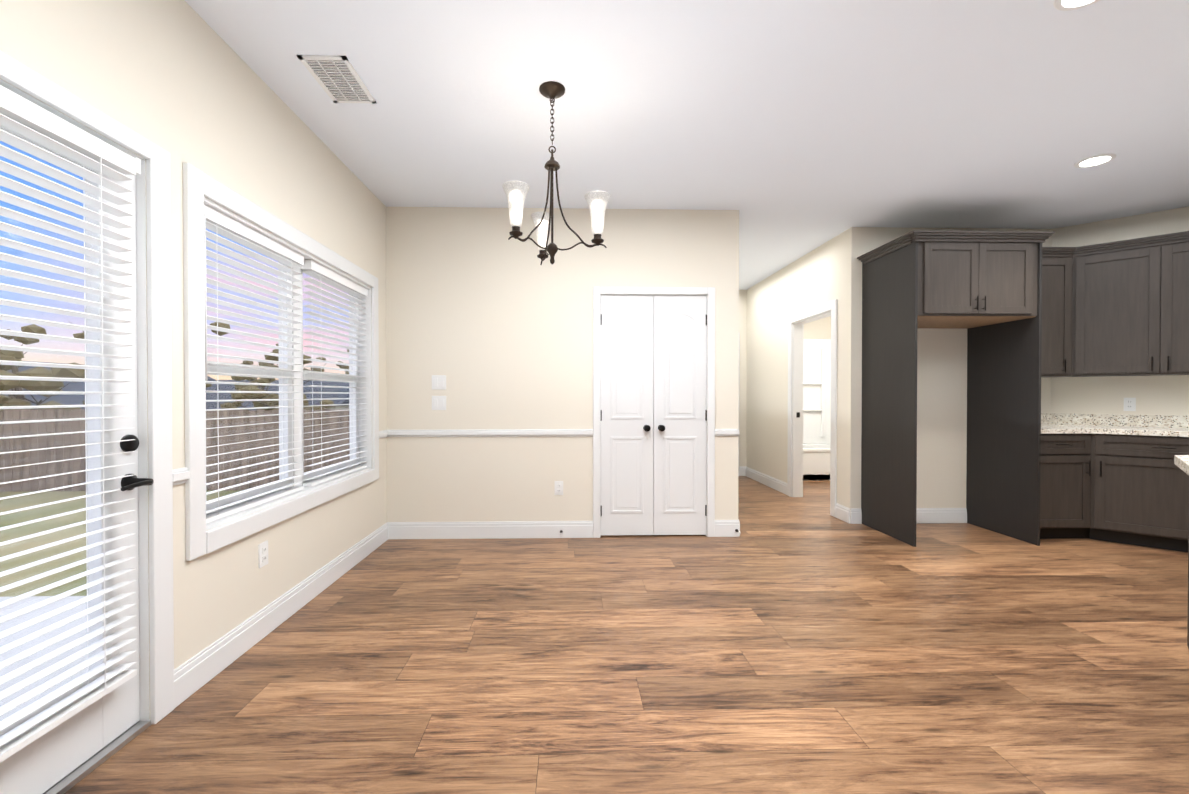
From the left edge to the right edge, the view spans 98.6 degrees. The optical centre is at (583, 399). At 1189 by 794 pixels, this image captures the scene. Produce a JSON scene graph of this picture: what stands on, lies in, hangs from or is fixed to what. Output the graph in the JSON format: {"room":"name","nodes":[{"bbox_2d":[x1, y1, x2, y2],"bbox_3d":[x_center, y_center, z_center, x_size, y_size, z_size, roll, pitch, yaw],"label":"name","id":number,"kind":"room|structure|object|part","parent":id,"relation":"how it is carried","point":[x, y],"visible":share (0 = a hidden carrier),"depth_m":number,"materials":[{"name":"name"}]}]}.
{"room":"kitchen","nodes":[
{"label":"kitchen","id":0,"kind":"room"},
{"bbox_2d":[0,0,386,690],"bbox_3d":[-1.666,-0.205,2.611,0.160,2.740,10.840,0,1,-2],"label":"wall","id":1,"kind":"structure","parent":0,"point":[180,80],"depth_m":2.16,"materials":[{"name":"beige paint"}]},
{"bbox_2d":[43,720,150,793],"bbox_3d":[-1.645,1.167,1.381,0.195,0.018,0.915,0,1,-2],"label":"sill","id":2,"kind":"structure","parent":1,"relation":"attached to","point":[83,770],"depth_m":1.65,"materials":[{"name":"silver metal"}]},
{"bbox_2d":[258,540,267,567],"bbox_3d":[-1.578,0.760,2.518,0.010,0.116,0.072,0,1,-2],"label":"outlet","id":3,"kind":"object","parent":1,"relation":"attached to","point":[262,554],"visible":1,"depth_m":2.51,"materials":[{"name":"white plastic"}]},
{"bbox_2d":[183,162,378,560],"bbox_3d":[-1.584,-0.156,2.999,0.026,1.565,1.990,0,1,-2],"label":"window frame","id":4,"kind":"structure","parent":1,"relation":"attached to","point":[198,188],"depth_m":2.09,"materials":[{"name":"white wood"}]},
{"bbox_2d":[204,197,371,529],"bbox_3d":[-1.677,-0.156,2.997,0.160,1.385,1.810,0,1,-2],"label":"lining","id":5,"kind":"object","parent":1,"relation":"in","point":[366,439],"depth_m":3.88,"materials":[{"name":"white wood"}]},
{"bbox_2d":[206,232,358,514],"bbox_3d":[-1.717,-0.156,2.995,0.070,1.355,1.780,0,1,-2],"label":"window","id":6,"kind":"structure","parent":5,"relation":"attached to","point":[299,430],"depth_m":2.95,"materials":[{"name":"white"}]},
{"bbox_2d":[204,204,303,523],"bbox_3d":[-1.636,-0.153,2.533,0.060,1.349,0.846,0,1,-2],"label":"window blind","id":7,"kind":"object","parent":6,"relation":"attached to","point":[220,223],"visible":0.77,"depth_m":2.48,"materials":[{"name":"white plastic"}]},
{"bbox_2d":[204,214,207,380],"bbox_3d":[-1.595,-0.431,2.152,0.009,0.700,0.010,0,1,-2],"label":"blind wand","id":8,"kind":"object","parent":7,"relation":"hanging from","point":[206,374],"visible":0.8,"depth_m":2.15,"materials":[{"name":"white plastic"}]},
{"bbox_2d":[301,260,367,485],"bbox_3d":[-1.661,-0.162,3.462,0.060,1.349,0.846,0,1,-2],"label":"window blind","id":9,"kind":"object","parent":6,"relation":"attached to","point":[314,269],"visible":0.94,"depth_m":3.36,"materials":[{"name":"white plastic"}]},
{"bbox_2d":[174,466,966,708],"bbox_3d":[1.022,1.096,2.446,5.205,0.140,10.100,0,1,-2],"label":"baseboard","id":10,"kind":"structure","parent":1,"relation":"attached to","point":[196,672],"depth_m":3.91,"materials":[{"name":"white wood"}]},
{"bbox_2d":[386,207,738,521],"bbox_3d":[-0.167,-0.221,4.312,2.930,2.740,0.120,0,1,-2],"label":"wall","id":11,"kind":"structure","parent":0,"point":[489,319],"depth_m":4.24,"materials":[{"name":"beige paint"}]},
{"bbox_2d":[432,375,445,389],"bbox_3d":[-1.200,-0.145,4.220,0.118,0.118,0.011,0,1,-2],"label":"switch plate","id":12,"kind":"object","parent":11,"relation":"attached to","point":[438,382],"visible":1,"depth_m":4.22,"materials":[{"name":"white plastic"}]},
{"bbox_2d":[432,396,445,409],"bbox_3d":[-1.200,0.025,4.221,0.118,0.118,0.011,0,1,-2],"label":"switch plate","id":13,"kind":"object","parent":11,"relation":"attached to","point":[438,402],"visible":1,"depth_m":4.22,"materials":[{"name":"white plastic"}]},
{"bbox_2d":[172,429,738,485],"bbox_3d":[-0.134,0.285,3.110,2.930,0.060,2.295,0,1,-2],"label":"trim","id":14,"kind":"structure","parent":11,"relation":"attached to","point":[181,475],"depth_m":4.22,"materials":[{"name":"white wood"}]},
{"bbox_2d":[555,481,562,494],"bbox_3d":[-0.210,0.735,4.255,0.072,0.116,0.010,0,1,-2],"label":"outlet","id":15,"kind":"object","parent":11,"relation":"attached to","point":[558,487],"visible":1,"depth_m":4.25,"materials":[{"name":"white plastic"}]},
{"bbox_2d":[593,287,714,537],"bbox_3d":[0.585,0.105,4.266,1.020,2.090,0.020,0,1,-2],"label":"door frame","id":16,"kind":"structure","parent":11,"relation":"attached to","point":[710,291],"depth_m":4.25,"materials":[{"name":"white wood"}]},
{"bbox_2d":[64,476,1188,793],"bbox_3d":[2.457,1.224,2.736,8.410,0.120,10.840,0,1,-2],"label":"floor","id":17,"kind":"structure","parent":0,"point":[788,644],"depth_m":2.18,"materials":[{"name":"brown wood"}]},
{"bbox_2d":[0,50,173,723],"bbox_3d":[-1.632,0.161,1.372,0.160,2.030,0.915,0,1,-2],"label":"door frame","id":18,"kind":"structure","parent":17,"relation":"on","point":[140,178],"depth_m":1.83,"materials":[{"name":"white wood"}]},
{"bbox_2d":[0,126,153,793],"bbox_3d":[-1.561,0.153,1.374,0.132,2.005,0.907,0,1,-2],"label":"patio door","id":19,"kind":"structure","parent":18,"relation":"attached to","point":[48,760],"depth_m":1.69,"materials":[{"name":"white glass"}]},
{"bbox_2d":[0,85,136,762],"bbox_3d":[-1.539,0.063,1.346,0.060,1.755,0.786,0,1,-2],"label":"door blind","id":20,"kind":"object","parent":19,"relation":"attached to","point":[25,118],"visible":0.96,"depth_m":1.50,"materials":[{"name":"white plastic"}]},
{"bbox_3d":[-1.549,0.219,1.744,0.087,0.195,0.145,0,1,-2],"label":"patio door handle","id":21,"kind":"part","parent":19,"relation":"part of","materials":[{"name":"metal"}]},
{"bbox_2d":[134,157,140,173],"bbox_3d":[-1.548,-0.798,1.740,0.060,0.050,0.017,0,1,-2],"label":"bracket","id":22,"kind":"object","parent":19,"relation":"attached to","point":[138,165],"visible":0.36,"depth_m":1.74,"materials":[{"name":"white plastic"}]},
{"bbox_2d":[600,294,707,536],"bbox_3d":[0.583,0.134,4.336,0.900,2.030,0.120,0,1,-2],"label":"lining","id":23,"kind":"object","parent":17,"relation":"on","point":[600,294],"depth_m":4.27,"materials":[{"name":"white wood"}]},
{"bbox_2d":[601,314,601,515],"bbox_3d":[0.142,0.130,4.271,0.012,1.690,0.008,0,1,-2],"label":"left closet door hinge","id":24,"kind":"object","parent":23,"relation":"attached to","point":[601,415],"visible":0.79,"depth_m":4.27,"materials":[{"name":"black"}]},
{"bbox_2d":[601,295,653,534],"bbox_3d":[0.360,0.131,4.296,0.444,2.014,0.041,0,1,-2],"label":"closet door","id":25,"kind":"structure","parent":23,"relation":"attached to","point":[627,343],"depth_m":4.28,"materials":[{"name":"white wood"}]},
{"bbox_2d":[643,425,650,431],"bbox_3d":[0.524,0.235,4.252,0.056,0.056,0.071,0,1,-2],"label":"door knob","id":26,"kind":"object","parent":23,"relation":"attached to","point":[646,428],"visible":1,"depth_m":4.22,"materials":[{"name":"black metal"}]},
{"bbox_2d":[658,425,664,431],"bbox_3d":[0.647,0.235,4.255,0.056,0.056,0.071,0,1,-2],"label":"door knob","id":27,"kind":"object","parent":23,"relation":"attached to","point":[661,428],"visible":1,"depth_m":4.22,"materials":[{"name":"black metal"}]},
{"bbox_2d":[653,295,706,534],"bbox_3d":[0.807,0.131,4.309,0.444,2.014,0.041,0,1,-2],"label":"closet door","id":28,"kind":"structure","parent":23,"relation":"attached to","point":[679,409],"depth_m":4.29,"materials":[{"name":"white wood"}]},
{"bbox_2d":[705,315,706,515],"bbox_3d":[1.027,0.130,4.295,0.012,1.690,0.008,0,1,-2],"label":"right closet door hinge","id":29,"kind":"object","parent":23,"relation":"attached to","point":[706,420],"visible":1,"depth_m":4.30,"materials":[{"name":"black"}]},
{"bbox_2d":[792,311,830,496],"bbox_3d":[2.507,0.124,5.514,0.120,2.030,0.910,0,1,-2],"label":"lining","id":30,"kind":"object","parent":17,"relation":"on","point":[798,327],"depth_m":5.95,"materials":[{"name":"white wood"}]},
{"bbox_2d":[803,339,830,480],"bbox_3d":[3.374,0.096,7.462,1.640,2.050,0.762,0,1,-2],"label":"bathtub surround","id":31,"kind":"object","parent":17,"relation":"on","point":[816,406],"visible":0.23,"depth_m":7.81,"materials":[{"name":"white plastic"}]},
{"bbox_2d":[857,230,1054,546],"bbox_3d":[3.086,-0.081,4.352,1.115,2.460,0.780,0,1,-2],"label":"surround","id":32,"kind":"object","parent":17,"relation":"on","point":[984,288],"visible":1,"depth_m":4.20,"materials":[{"name":"grey wood"}]},
{"bbox_2d":[1040,437,1099,539],"bbox_3d":[3.887,0.709,4.429,0.588,0.878,0.679,0,1,-2],"label":"base cabinet","id":33,"kind":"object","parent":17,"relation":"on","point":[1070,466],"depth_m":4.15,"materials":[{"name":"grey wood"}]},
{"bbox_2d":[1100,441,1188,552],"bbox_3d":[4.712,0.717,3.616,1.132,0.878,1.132,0,1,-2],"label":"base cabinet","id":34,"kind":"object","parent":17,"relation":"on","point":[1117,478],"depth_m":3.96,"materials":[{"name":"grey wood"}]},
{"bbox_2d":[1041,425,1188,448],"bbox_3d":[4.667,0.255,3.891,2.118,0.039,1.787,0,1,-2],"label":"countertop","id":35,"kind":"structure","parent":34,"relation":"on","point":[1142,434],"depth_m":4.08,"materials":[{"name":"beige stone"}]},
{"bbox_2d":[1187,525,1188,648],"bbox_3d":[2.729,0.732,1.892,1.573,0.879,0.656,0,1,-2],"label":"base cabinet","id":36,"kind":"object","parent":17,"relation":"on","point":[1188,525],"depth_m":2.20,"materials":[{"name":"grey wood"}]},
{"bbox_2d":[1174,455,1188,474],"bbox_3d":[2.740,0.271,1.929,1.688,0.040,0.729,0,1,-2],"label":"countertop","id":37,"kind":"structure","parent":36,"relation":"on","point":[1182,461],"depth_m":2.13,"materials":[{"name":"beige stone"}]},
{"bbox_2d":[185,0,1188,289],"bbox_3d":[2.457,-1.636,2.710,8.410,0.120,10.840,0,1,-2],"label":"ceiling","id":38,"kind":"structure","parent":0,"point":[791,130],"depth_m":2.74,"materials":[{"name":"white paint"}]},
{"bbox_2d":[297,55,375,103],"bbox_3d":[-1.204,-1.571,2.517,0.220,0.008,0.370,0,1,-2],"label":"ceiling vent","id":39,"kind":"object","parent":38,"relation":"in","point":[338,79],"visible":1,"depth_m":2.49,"materials":[{"name":"white metal"}]},
{"bbox_2d":[502,81,610,264],"bbox_3d":[-0.132,-1.132,2.625,0.523,0.887,0.523,0,1,-2],"label":"chandelier","id":40,"kind":"object","parent":38,"relation":"hanging from","point":[516,192],"visible":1,"depth_m":2.54,"materials":[{"name":"white glass"}]},
{"bbox_2d":[1053,0,1099,10],"bbox_3d":[1.933,-1.565,1.956,0.200,0.010,0.200,0,1,-2],"label":"recessed light","id":41,"kind":"object","parent":38,"relation":"in","point":[1066,5],"visible":1,"depth_m":2.02,"materials":[{"name":"white plastic"}]},
{"bbox_2d":[1074,153,1115,167],"bbox_3d":[3.375,-1.577,3.376,0.200,0.010,0.200,0,1,-2],"label":"recessed light","id":42,"kind":"object","parent":38,"relation":"in","point":[1096,160],"visible":1,"depth_m":3.37,"materials":[{"name":"white plastic"}]},
{"bbox_2d":[739,290,746,465],"bbox_3d":[1.801,-0.250,7.567,1.420,2.740,0.120,0,1,-2],"label":"wall","id":43,"kind":"structure","parent":0,"point":[742,366],"depth_m":7.52,"materials":[{"name":"beige paint"}]},
{"bbox_2d":[738,332,739,475],"bbox_3d":[1.753,0.061,7.498,1.060,2.120,0.020,0,1,-2],"label":"door frame","id":44,"kind":"structure","parent":43,"relation":"attached to","point":[739,332],"depth_m":7.50,"materials":[{"name":"white wood"}]},
{"bbox_2d":[746,227,863,509],"bbox_3d":[2.486,-0.238,6.275,0.120,2.740,3.100,0,1,-2],"label":"wall","id":45,"kind":"structure","parent":0,"point":[829,270],"depth_m":5.71,"materials":[{"name":"beige paint"}]},
{"bbox_2d":[787,299,837,516],"bbox_3d":[2.437,0.079,5.511,0.020,2.120,1.090,0,1,-2],"label":"door frame","id":46,"kind":"structure","parent":45,"relation":"attached to","point":[832,306],"depth_m":5.04,"materials":[{"name":"white wood"}]},
{"bbox_2d":[804,316,830,338],"bbox_3d":[3.352,-0.253,7.909,1.940,2.740,0.120,0,1,-2],"label":"wall","id":47,"kind":"structure","parent":0,"point":[819,329],"depth_m":7.85,"materials":[{"name":"beige paint"}]},
{"bbox_2d":[864,227,1051,507],"bbox_3d":[3.526,-0.225,4.813,1.880,2.740,0.120,0,1,-2],"label":"wall","id":48,"kind":"structure","parent":0,"point":[941,415],"depth_m":4.75,"materials":[{"name":"beige paint"}]},
{"bbox_2d":[1041,247,1080,376],"bbox_3d":[3.963,-0.750,4.559,0.748,1.084,0.396,0,1,-2],"label":"upper cabinet","id":49,"kind":"object","parent":48,"relation":"attached to","point":[1061,266],"depth_m":4.42,"materials":[{"name":"grey wood"}]},
{"bbox_2d":[1051,206,1188,415],"bbox_3d":[5.516,-0.216,3.771,3.150,2.740,0.120,0,1,43],"label":"wall","id":50,"kind":"structure","parent":0,"point":[1162,395],"depth_m":4.46,"materials":[{"name":"beige paint"}]},
{"bbox_2d":[1041,413,1051,424],"bbox_3d":[3.971,0.177,4.757,0.774,0.102,0.020,0,1,-2],"label":"backsplash","id":51,"kind":"structure","parent":50,"relation":"attached to","point":[1046,418],"depth_m":4.76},
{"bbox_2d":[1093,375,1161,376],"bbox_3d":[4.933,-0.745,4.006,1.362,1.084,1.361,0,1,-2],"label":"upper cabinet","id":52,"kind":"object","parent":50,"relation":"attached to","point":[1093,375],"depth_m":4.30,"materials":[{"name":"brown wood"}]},
{"bbox_2d":[1124,398,1135,410],"bbox_3d":[4.729,0.038,4.428,0.072,0.116,0.010,0,1,43],"label":"electrical outlet","id":53,"kind":"object","parent":50,"relation":"attached to","point":[1129,404],"visible":1,"depth_m":4.42,"materials":[{"name":"white plastic"}]},
{"bbox_2d":[1081,231,1188,376],"bbox_3d":[4.820,-0.744,3.886,1.132,1.084,1.132,0,1,-2],"label":"upper cabinet","id":54,"kind":"object","parent":50,"relation":"attached to","point":[1118,308],"depth_m":4.17,"materials":[{"name":"grey wood"}]},
{"label":"outside","id":55,"kind":"structure","parent":0,"visible":0},
{"bbox_2d":[0,596,88,720],"bbox_3d":[-3.290,1.472,1.632,3.080,0.397,3.300,0,1,-2],"label":"patio","id":56,"kind":"structure","parent":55,"point":[38,625],"depth_m":2.67,"materials":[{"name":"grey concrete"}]},
{"bbox_2d":[0,490,242,596],"bbox_3d":[-6.232,2.951,-2.552,9.210,2.480,23.570,0,1,-2],"label":"lawn","id":57,"kind":"structure","parent":55,"point":[49,538],"depth_m":6.07,"materials":[{"name":"green plant"}]},
{"bbox_2d":[0,409,349,490],"bbox_3d":[-6.384,0.882,9.101,8.700,1.441,0.110,0,1,-2],"label":"fence","id":58,"kind":"object","parent":57,"relation":"on","point":[21,430],"depth_m":9.04,"materials":[{"name":"brown wood"}]},
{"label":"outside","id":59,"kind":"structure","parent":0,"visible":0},
{"bbox_3d":[-50.405,4.048,18.533,220.000,0.050,280.000,0,1,-2],"label":"lawn","id":60,"kind":"structure","parent":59,"visible":0},
{"bbox_2d":[0,324,84,410],"bbox_3d":[-15.086,0.880,13.958,4.988,6.234,5.173,0,1,-2],"label":"tree","id":61,"kind":"object","parent":60,"relation":"on","point":[19,386],"depth_m":12.80,"materials":[{"name":"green plant"}]},
{"bbox_2d":[5,361,256,410],"bbox_3d":[-27.745,1.036,22.123,12.300,5.890,30.800,0,1,-2],"label":"house","id":62,"kind":"structure","parent":60,"relation":"on","point":[69,400],"depth_m":25.53,"materials":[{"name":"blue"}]},
{"bbox_2d":[70,309,229,408],"bbox_3d":[-17.284,0.124,19.270,5.107,7.663,4.697,0,1,-2],"label":"tree","id":63,"kind":"object","parent":60,"relation":"on","point":[78,335],"depth_m":20.97,"materials":[{"name":"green plant"}]},
{"bbox_2d":[220,343,278,410],"bbox_3d":[-17.775,0.240,28.558,4.786,7.246,4.773,0,1,-2],"label":"tree","id":64,"kind":"object","parent":60,"relation":"on","point":[227,405],"depth_m":27.39,"materials":[{"name":"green plant"}]},
{"bbox_2d":[218,380,348,420],"bbox_3d":[-28.255,0.886,50.119,14.800,5.690,14.800,0,1,-2],"label":"house","id":65,"kind":"structure","parent":60,"relation":"on","point":[324,389],"depth_m":46.91,"materials":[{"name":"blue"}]},
{"bbox_2d":[240,354,333,410],"bbox_3d":[-13.509,0.943,22.546,4.087,5.977,4.327,0,1,-2],"label":"tree","id":66,"kind":"object","parent":60,"relation":"on","point":[264,396],"depth_m":23.23,"materials":[{"name":"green plant"}]},
{"bbox_2d":[336,349,348,373],"bbox_3d":[-16.408,-0.344,39.115,5.148,8.236,5.030,0,1,-2],"label":"tree","id":67,"kind":"object","parent":60,"relation":"on","point":[347,367],"depth_m":39.08,"materials":[{"name":"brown plant"}]}
]}

